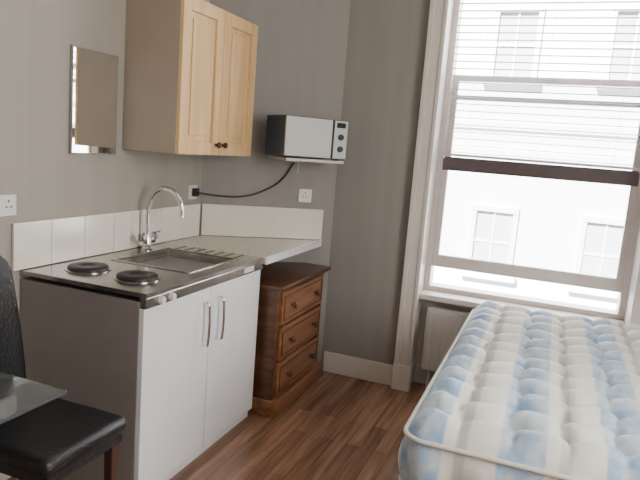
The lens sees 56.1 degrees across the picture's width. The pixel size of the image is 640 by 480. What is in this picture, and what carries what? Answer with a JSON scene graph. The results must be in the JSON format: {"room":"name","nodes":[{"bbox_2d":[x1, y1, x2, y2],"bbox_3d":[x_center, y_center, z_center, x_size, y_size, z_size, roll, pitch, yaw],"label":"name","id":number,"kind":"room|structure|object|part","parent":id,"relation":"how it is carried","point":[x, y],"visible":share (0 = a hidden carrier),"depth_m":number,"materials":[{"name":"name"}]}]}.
{"room":"studio apartment","nodes":[
{"label":"studio apartment","id":0,"kind":"room"},
{"bbox_2d":[0,0,209,316],"bbox_3d":[-1.537,-0.380,1.845,0.200,2.950,5.580,8,9,20],"label":"wall","id":1,"kind":"structure","parent":0,"point":[37,166],"depth_m":2.58,"materials":[{"name":"grey paint"}]},
{"bbox_2d":[0,473,10,479],"bbox_3d":[-1.899,1.129,1.119,0.020,0.140,3.230,8,9,20],"label":"baseboard","id":2,"kind":"structure","parent":1,"relation":"attached to","point":[2,476],"depth_m":2.54,"materials":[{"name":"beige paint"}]},
{"bbox_2d":[0,194,15,216],"bbox_3d":[-1.260,-0.135,2.366,0.011,0.086,0.146,8,9,20],"label":"wall socket","id":3,"kind":"object","parent":1,"relation":"attached to","point":[7,202],"visible":1,"depth_m":2.39,"materials":[{"name":"white plastic"}]},
{"bbox_2d":[69,44,118,154],"bbox_3d":[-1.039,-0.631,2.770,0.013,0.470,0.300,8,9,20],"label":"wall mirror","id":4,"kind":"object","parent":1,"relation":"attached to","point":[93,95],"visible":1,"depth_m":2.75,"materials":[{"name":"mirror"}]},
{"bbox_2d":[11,204,323,270],"bbox_3d":[-0.791,-0.070,3.332,0.463,0.198,1.966,12,11,39],"label":"tile backsplash","id":5,"kind":"structure","parent":1,"relation":"attached to","point":[50,241],"depth_m":3.16,"materials":[{"name":"tile"}]},
{"bbox_2d":[123,0,257,155],"bbox_3d":[-0.655,-0.840,3.214,0.361,0.745,0.738,8,9,20],"label":"upper cabinet","id":6,"kind":"object","parent":1,"relation":"attached to","point":[190,65],"visible":1,"depth_m":2.93,"materials":[{"name":"brown wood"}]},
{"bbox_3d":[-0.593,-0.801,2.994,0.021,0.745,0.367,8,9,20],"label":"door frame","id":7,"kind":"part","parent":6,"relation":"part of","materials":[{"name":"brown wood"}]},
{"bbox_3d":[-0.600,-0.802,2.996,0.007,0.615,0.237,8,9,20],"label":"door panel","id":8,"kind":"part","parent":6,"relation":"part of","materials":[{"name":"brown wood"}]},
{"bbox_3d":[-0.465,-0.844,3.339,0.007,0.615,0.237,8,9,20],"label":"door panel","id":9,"kind":"part","parent":6,"relation":"part of","materials":[{"name":"brown wood"}]},
{"bbox_3d":[-0.459,-0.843,3.337,0.021,0.745,0.367,8,9,20],"label":"door frame","id":10,"kind":"part","parent":6,"relation":"part of","materials":[{"name":"brown wood"}]},
{"bbox_2d":[7,370,425,479],"bbox_3d":[0.117,1.365,1.409,4.020,0.100,5.580,8,9,20],"label":"floor","id":11,"kind":"structure","parent":0,"point":[341,427],"depth_m":3.12,"materials":[{"name":"laminate"}]},
{"bbox_2d":[0,372,66,423],"bbox_3d":[-1.208,0.799,1.609,0.695,0.749,0.675,8,9,20],"label":"glass side table","id":12,"kind":"object","parent":11,"relation":"on","point":[18,395],"visible":1,"depth_m":1.69,"materials":[{"name":"clear glass"}]},
{"bbox_2d":[0,255,126,479],"bbox_3d":[-1.015,0.591,2.094,0.548,1.042,0.401,8,9,20],"label":"dining chair","id":13,"kind":"object","parent":11,"relation":"on","point":[52,440],"visible":0.73,"depth_m":2.08,"materials":[{"name":"black leather"}]},
{"bbox_3d":[-1.200,0.362,2.101,0.142,0.622,0.331,8,9,20],"label":"backrest","id":14,"kind":"part","parent":13,"relation":"part of","materials":[{"name":"black leather"}]},
{"bbox_3d":[-0.979,0.712,2.101,0.415,0.037,0.350,8,9,20],"label":"seat rail","id":15,"kind":"part","parent":13,"relation":"part of","materials":[{"name":"black leather"}]},
{"bbox_3d":[-0.975,0.663,2.093,0.455,0.065,0.390,8,9,20],"label":"seat","id":16,"kind":"part","parent":13,"relation":"part of","materials":[{"name":"black leather"}]},
{"bbox_3d":[-0.771,0.923,2.207,0.038,0.390,0.038,8,9,20],"label":"leg","id":17,"kind":"part","parent":13,"relation":"part of","materials":[{"name":"brown wood"}]},
{"bbox_2d":[20,242,263,479],"bbox_3d":[-0.793,0.546,2.905,0.669,0.918,0.990,8,9,20],"label":"kitchenette","id":18,"kind":"object","parent":11,"relation":"on","point":[162,339],"visible":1,"depth_m":2.51,"materials":[{"name":"laminate"}]},
{"bbox_3d":[-1.004,0.625,2.469,0.602,0.862,0.010,8,9,20],"label":"panel","id":19,"kind":"part","parent":18,"relation":"part of","materials":[{"name":"laminate"}]},
{"bbox_2d":[20,242,263,298],"bbox_3d":[-0.778,0.178,2.854,0.638,0.140,0.990,8,9,20],"label":"countertop","id":20,"kind":"structure","parent":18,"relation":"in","point":[169,270],"depth_m":2.63,"materials":[{"name":"silver metal"}]},
{"bbox_2d":[136,186,183,250],"bbox_3d":[-0.819,-0.108,3.099,0.227,0.342,0.158,8,9,20],"label":"mixer tap","id":21,"kind":"object","parent":18,"relation":"on","point":[145,239],"visible":1,"depth_m":3.11,"materials":[{"name":"silver metal"}]},
{"bbox_2d":[136,230,160,250],"bbox_3d":[-0.904,0.001,3.146,0.063,0.100,0.158,8,9,20],"label":"tap","id":22,"kind":"object","parent":21,"relation":"on","point":[145,239],"depth_m":3.13,"materials":[{"name":"silver metal"}]},
{"bbox_3d":[-0.804,-0.143,3.107,0.215,0.273,0.026,6,9,11],"label":"spout","id":23,"kind":"part","parent":21,"relation":"part of","materials":[{"name":"silver metal"}]},
{"bbox_3d":[-0.620,0.236,2.360,0.020,0.032,0.032,8,9,20],"label":"control knob","id":24,"kind":"part","parent":18,"relation":"part of","materials":[{"name":"white plastic"}]},
{"bbox_3d":[-0.626,0.626,2.578,0.024,0.785,0.481,8,9,20],"label":"door","id":25,"kind":"part","parent":18,"relation":"part of","materials":[{"name":"white laminate"}]},
{"bbox_3d":[-0.594,0.228,2.425,0.020,0.032,0.032,8,9,20],"label":"control knob","id":26,"kind":"part","parent":18,"relation":"part of","materials":[{"name":"white plastic"}]},
{"bbox_2d":[110,247,238,273],"bbox_3d":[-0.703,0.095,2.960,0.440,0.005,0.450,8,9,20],"label":"sink","id":27,"kind":"object","parent":18,"relation":"in","point":[126,259],"depth_m":3.05,"materials":[{"name":"metal"}]},
{"bbox_3d":[-0.512,0.381,2.698,0.044,0.216,0.016,8,9,20],"label":"handle","id":28,"kind":"part","parent":18,"relation":"part of","materials":[{"name":"silver metal"}]},
{"bbox_3d":[-0.466,0.366,2.814,0.044,0.216,0.016,8,9,20],"label":"handle","id":29,"kind":"part","parent":18,"relation":"part of","materials":[{"name":"silver metal"}]},
{"bbox_3d":[-0.447,0.570,3.034,0.024,0.785,0.493,8,9,20],"label":"door","id":30,"kind":"part","parent":18,"relation":"part of","materials":[{"name":"white laminate"}]},
{"bbox_2d":[166,235,321,264],"bbox_3d":[-0.439,0.040,3.686,0.652,0.072,0.818,8,9,20],"label":"countertop","id":31,"kind":"structure","parent":18,"relation":"attached to","point":[272,250],"depth_m":3.53,"materials":[{"name":"white laminate"}]},
{"bbox_2d":[248,262,330,417],"bbox_3d":[-0.303,0.551,3.686,0.491,0.745,0.750,8,9,20],"label":"dresser","id":32,"kind":"object","parent":11,"relation":"on","point":[286,365],"visible":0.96,"depth_m":3.42,"materials":[{"name":"brown wood"}]},
{"bbox_3d":[-0.173,0.771,3.462,0.036,0.040,0.040,8,9,20],"label":"drawer knob","id":33,"kind":"part","parent":32,"relation":"part of","materials":[{"name":"brown wood"}]},
{"bbox_3d":[-0.157,0.569,3.431,0.036,0.040,0.040,8,9,20],"label":"drawer knob","id":34,"kind":"part","parent":32,"relation":"part of","materials":[{"name":"brown wood"}]},
{"bbox_3d":[-0.141,0.367,3.400,0.036,0.040,0.040,8,9,20],"label":"drawer knob","id":35,"kind":"part","parent":32,"relation":"part of","materials":[{"name":"brown wood"}]},
{"bbox_3d":[-0.132,0.544,3.607,0.017,0.630,0.690,8,9,20],"label":"frame","id":36,"kind":"part","parent":32,"relation":"part of","materials":[{"name":"brown wood"}]},
{"bbox_3d":[-0.141,0.748,3.636,0.032,0.188,0.616,8,9,20],"label":"drawer","id":37,"kind":"part","parent":32,"relation":"part of","materials":[{"name":"brown wood"}]},
{"bbox_3d":[-0.125,0.546,3.605,0.032,0.188,0.616,8,9,20],"label":"drawer","id":38,"kind":"part","parent":32,"relation":"part of","materials":[{"name":"brown wood"}]},
{"bbox_3d":[-0.109,0.344,3.574,0.032,0.188,0.616,8,9,20],"label":"drawer","id":39,"kind":"part","parent":32,"relation":"part of","materials":[{"name":"brown wood"}]},
{"bbox_2d":[398,301,639,479],"bbox_3d":[1.027,0.842,2.642,1.007,0.697,1.902,8,9,20],"label":"bed","id":40,"kind":"object","parent":11,"relation":"on","point":[519,393],"visible":1,"depth_m":2.10,"materials":[{"name":"fabric"}]},
{"bbox_2d":[199,0,350,362],"bbox_3d":[-0.298,-0.581,3.777,0.700,2.950,0.500,8,9,20],"label":"wall","id":41,"kind":"structure","parent":0,"point":[302,44],"depth_m":3.75,"materials":[{"name":"grey paint"}]},
{"bbox_2d":[188,162,294,198],"bbox_3d":[-0.488,-0.372,3.726,0.663,0.261,0.078,1,10,-23],"label":"power cord","id":42,"kind":"object","parent":41,"relation":"attached to","point":[193,191],"visible":1,"depth_m":3.66,"materials":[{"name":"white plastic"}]},
{"bbox_3d":[-0.768,-0.289,3.619,0.010,0.086,0.086,8,9,20],"label":"plate","id":43,"kind":"part","parent":42,"relation":"part of","materials":[{"name":"white plastic"}]},
{"bbox_2d":[298,189,311,202],"bbox_3d":[-0.097,-0.286,3.873,0.086,0.086,0.011,2,9,-15],"label":"wall socket","id":44,"kind":"object","parent":41,"relation":"attached to","point":[304,195],"visible":1,"depth_m":3.87,"materials":[{"name":"white plastic"}]},
{"bbox_2d":[267,155,343,172],"bbox_3d":[-0.083,-0.453,3.692,0.398,0.100,0.364,1,9,-22],"label":"wall shelf","id":45,"kind":"object","parent":41,"relation":"attached to","point":[297,159],"visible":1,"depth_m":3.58,"materials":[{"name":"white metal"}]},
{"bbox_2d":[265,115,347,160],"bbox_3d":[-0.078,-0.613,3.612,0.425,0.240,0.258,-1,10,-33],"label":"microwave","id":46,"kind":"object","parent":45,"relation":"on","point":[288,136],"visible":1,"depth_m":3.51,"materials":[{"name":"metal"}]},
{"bbox_3d":[-0.065,-0.597,3.491,0.315,0.224,0.015,-1,10,-33],"label":"door","id":47,"kind":"part","parent":46,"relation":"part of","materials":[{"name":"plastic"}]},
{"bbox_3d":[0.119,-0.601,3.611,0.096,0.224,0.013,-1,10,-33],"label":"control panel","id":48,"kind":"part","parent":46,"relation":"part of","materials":[{"name":"plastic"}]},
{"bbox_2d":[321,0,430,369],"bbox_3d":[1.292,-0.428,3.592,3.820,2.950,0.280,8,9,20],"label":"wall","id":49,"kind":"structure","parent":0,"point":[386,41],"depth_m":3.81,"materials":[{"name":"grey paint"}]},
{"bbox_2d":[323,351,392,385],"bbox_3d":[0.249,0.854,3.999,0.485,0.140,0.020,8,9,20],"label":"baseboard","id":50,"kind":"structure","parent":49,"relation":"attached to","point":[359,368],"depth_m":3.99,"materials":[{"name":"beige paint"}]},
{"bbox_2d":[391,0,449,391],"bbox_3d":[0.627,-0.376,3.676,0.120,2.720,0.060,8,9,20],"label":"trim","id":51,"kind":"structure","parent":49,"relation":"attached to","point":[402,370],"depth_m":3.67,"materials":[{"name":"beige paint"}]},
{"bbox_2d":[414,365,435,384],"bbox_3d":[1.184,0.966,3.813,1.180,0.120,0.011,8,9,20],"label":"trim","id":52,"kind":"structure","parent":49,"relation":"attached to","point":[420,374],"depth_m":4.00,"materials":[{"name":"beige paint"}]},
{"bbox_2d":[421,306,469,388],"bbox_3d":[1.182,0.760,3.732,1.080,0.550,0.114,8,9,20],"label":"radiator","id":53,"kind":"object","parent":49,"relation":"attached to","point":[442,326],"visible":0.21,"depth_m":3.82,"materials":[{"name":"metal"}]},
{"bbox_2d":[413,289,624,380],"bbox_3d":[1.204,0.712,3.773,1.196,0.635,0.270,8,9,20],"label":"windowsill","id":54,"kind":"structure","parent":49,"relation":"attached to","point":[429,297],"depth_m":3.80,"materials":[{"name":"beige paint"}]},
{"bbox_3d":[1.228,0.723,3.841,1.196,0.598,0.130,8,9,20],"label":"apron panel","id":55,"kind":"part","parent":54,"relation":"part of","materials":[{"name":"beige paint"}]},
{"bbox_2d":[411,0,639,382],"bbox_3d":[1.261,-0.307,3.555,1.220,2.720,0.160,8,9,20],"label":"lining","id":56,"kind":"object","parent":49,"relation":"attached to","point":[637,251],"visible":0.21,"depth_m":3.73,"materials":[{"name":"beige paint"}]},
{"bbox_2d":[423,0,639,320],"bbox_3d":[1.335,-0.618,3.639,1.220,2.122,0.120,8,9,20],"label":"window","id":57,"kind":"structure","parent":49,"relation":"in","point":[619,313],"depth_m":3.66,"materials":[{"name":"glass"}]},
{"bbox_3d":[1.285,-0.118,3.687,1.060,0.590,0.003,8,9,20],"label":"lower glass","id":58,"kind":"part","parent":57,"relation":"part of","materials":[{"name":"clear glass"}]},
{"bbox_3d":[1.282,-0.071,3.695,1.120,0.625,0.040,8,9,20],"label":"lower sash","id":59,"kind":"part","parent":57,"relation":"part of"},
{"bbox_3d":[1.317,-0.424,3.662,1.120,0.085,0.095,8,9,20],"label":"meeting rail","id":60,"kind":"part","parent":57,"relation":"part of","materials":[{"name":"brown wood"}]},
{"bbox_2d":[444,0,639,169],"bbox_3d":[1.331,-1.049,3.471,1.100,1.193,0.045,8,9,20],"label":"blind","id":61,"kind":"object","parent":57,"relation":"attached to","point":[637,2],"visible":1,"depth_m":3.48,"materials":[{"name":"white plastic"}]},
{"bbox_3d":[1.350,-0.720,3.642,1.120,0.510,0.040,8,9,20],"label":"upper sash","id":62,"kind":"part","parent":57,"relation":"part of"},
{"bbox_3d":[1.349,-0.700,3.644,1.060,0.500,0.003,8,9,20],"label":"upper glass","id":63,"kind":"part","parent":57,"relation":"part of","materials":[{"name":"clear glass"}]},
{"bbox_2d":[628,254,639,324],"bbox_3d":[1.825,-0.212,3.226,0.120,2.720,0.060,8,9,20],"label":"trim","id":64,"kind":"structure","parent":49,"relation":"attached to","point":[634,318],"depth_m":3.31,"materials":[{"name":"beige paint"}]},
{"label":"outside","id":65,"kind":"structure","parent":0,"visible":0},
{"bbox_3d":[3.971,6.475,10.043,42.000,0.200,12.020,8,9,20],"label":"ground","id":66,"kind":"structure","parent":65,"visible":0},
{"bbox_2d":[433,0,639,309],"bbox_3d":[6.357,-3.980,12.584,30.000,20.000,1.200,8,9,20],"label":"building","id":67,"kind":"structure","parent":66,"relation":"on","point":[490,282],"depth_m":12.82,"materials":[{"name":"paint"}]}
]}

